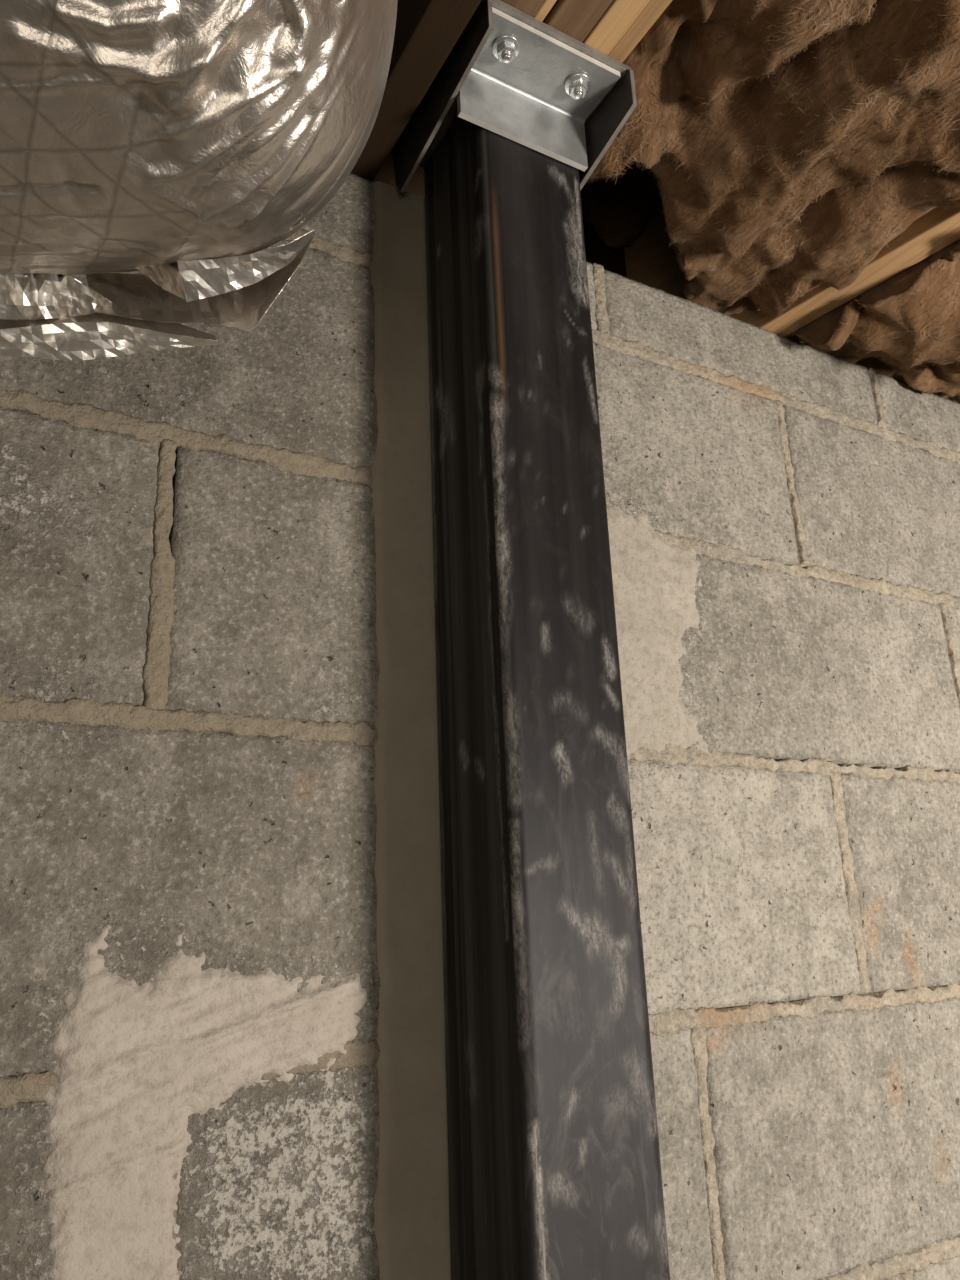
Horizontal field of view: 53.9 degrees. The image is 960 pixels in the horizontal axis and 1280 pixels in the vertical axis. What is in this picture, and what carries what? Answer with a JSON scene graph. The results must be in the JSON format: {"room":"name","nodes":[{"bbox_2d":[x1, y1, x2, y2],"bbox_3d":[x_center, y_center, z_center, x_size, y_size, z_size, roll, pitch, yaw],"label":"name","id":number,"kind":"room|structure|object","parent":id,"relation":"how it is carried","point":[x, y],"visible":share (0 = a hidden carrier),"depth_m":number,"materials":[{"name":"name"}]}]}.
{"room":"basement","nodes":[
{"label":"basement","id":0,"kind":"room"},
{"bbox_2d":[0,173,959,1279],"bbox_3d":[0.189,0.679,0.741,4.000,2.119,0.197,7,-19,-29],"label":"wall","id":1,"kind":"structure","parent":0,"point":[223,1054],"depth_m":0.69,"materials":[{"name":"concrete"}]},
{"bbox_2d":[0,0,397,360],"bbox_3d":[-0.625,-0.376,0.221,1.296,0.320,0.383,7,-19,-29],"label":"duct","id":2,"kind":"object","parent":1,"relation":"attached to","point":[175,143],"visible":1,"depth_m":0.40,"materials":[{"name":"silver metal"}]},
{"bbox_2d":[351,0,480,181],"bbox_3d":[0.296,-0.747,0.174,0.032,0.261,1.990,7,-19,-29],"label":"joist","id":3,"kind":"object","parent":1,"relation":"on","point":[426,31],"visible":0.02,"depth_m":0.71,"materials":[{"name":"brown wood"}]},
{"bbox_2d":[373,142,626,277],"bbox_3d":[0.091,-0.431,1.178,4.000,0.265,0.038,7,-19,-29],"label":"board","id":4,"kind":"object","parent":1,"relation":"on","point":[613,260],"visible":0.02,"depth_m":1.21,"materials":[{"name":"brown wood"}]},
{"bbox_2d":[624,206,959,336],"bbox_3d":[0.844,-0.673,0.479,0.038,0.264,2.023,11,-22,-38],"label":"joist","id":5,"kind":"object","parent":1,"relation":"on","point":[652,261],"visible":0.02,"depth_m":1.00,"materials":[{"name":"orange wood"}]},
{"bbox_3d":[0.909,-0.961,0.043,4.600,0.025,3.050,7,-19,-29],"label":"ceiling","id":6,"kind":"structure","parent":0,"visible":0},
{"bbox_2d":[580,0,959,316],"bbox_3d":[0.299,-0.526,0.833,0.306,0.296,0.798,10,-21,-35],"label":"insulation batt","id":7,"kind":"object","parent":6,"relation":"attached to","point":[780,145],"visible":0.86,"depth_m":0.82,"materials":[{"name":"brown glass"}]},
{"bbox_2d":[785,239,959,402],"bbox_3d":[0.710,-0.452,1.051,0.649,0.341,0.763,7,-19,-29],"label":"insulation batt","id":8,"kind":"object","parent":6,"relation":"attached to","point":[905,327],"visible":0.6,"depth_m":0.99,"materials":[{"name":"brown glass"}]},
{"bbox_3d":[0.999,1.379,-0.669,4.600,0.100,3.050,7,-19,-29],"label":"floor","id":9,"kind":"structure","parent":0,"visible":0},
{"bbox_2d":[424,116,669,1279],"bbox_3d":[0.059,0.599,0.499,0.160,2.140,0.135,7,-19,-29],"label":"steel column","id":10,"kind":"structure","parent":9,"relation":"on","point":[554,1163],"depth_m":0.62,"materials":[{"name":"black metal"}]},
{"bbox_2d":[392,0,636,192],"bbox_3d":[0.024,-0.414,0.782,0.134,0.063,0.168,7,-19,-29],"label":"saddle","id":11,"kind":"object","parent":10,"relation":"attached to","point":[437,111],"visible":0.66,"depth_m":0.76,"materials":[{"name":"metal"}]},
{"bbox_2d":[397,0,671,141],"bbox_3d":[0.424,-0.773,0.148,0.123,0.225,1.806,7,-19,-29],"label":"beam","id":12,"kind":"structure","parent":11,"relation":"on","point":[613,28],"depth_m":0.72,"materials":[{"name":"brown wood"}]},
{"bbox_2d":[457,7,620,171],"bbox_3d":[0.047,-0.427,0.739,0.120,0.052,0.054,7,-19,-29],"label":"bracket","id":13,"kind":"object","parent":10,"relation":"attached to","point":[525,86],"visible":1,"depth_m":0.75,"materials":[{"name":"grey metal"}]},
{"bbox_2d":[492,35,519,58],"bbox_3d":[0.020,-0.452,0.722,0.022,0.002,0.022,7,-19,-29],"label":"bolt","id":14,"kind":"object","parent":13,"relation":"in","point":[503,46],"depth_m":0.72,"materials":[{"name":"metal"}]},
{"bbox_2d":[564,73,590,94],"bbox_3d":[0.078,-0.444,0.756,0.022,0.002,0.022,7,-19,-29],"label":"bolt","id":15,"kind":"object","parent":13,"relation":"in","point":[574,83],"depth_m":0.75,"materials":[{"name":"metal"}]}
]}

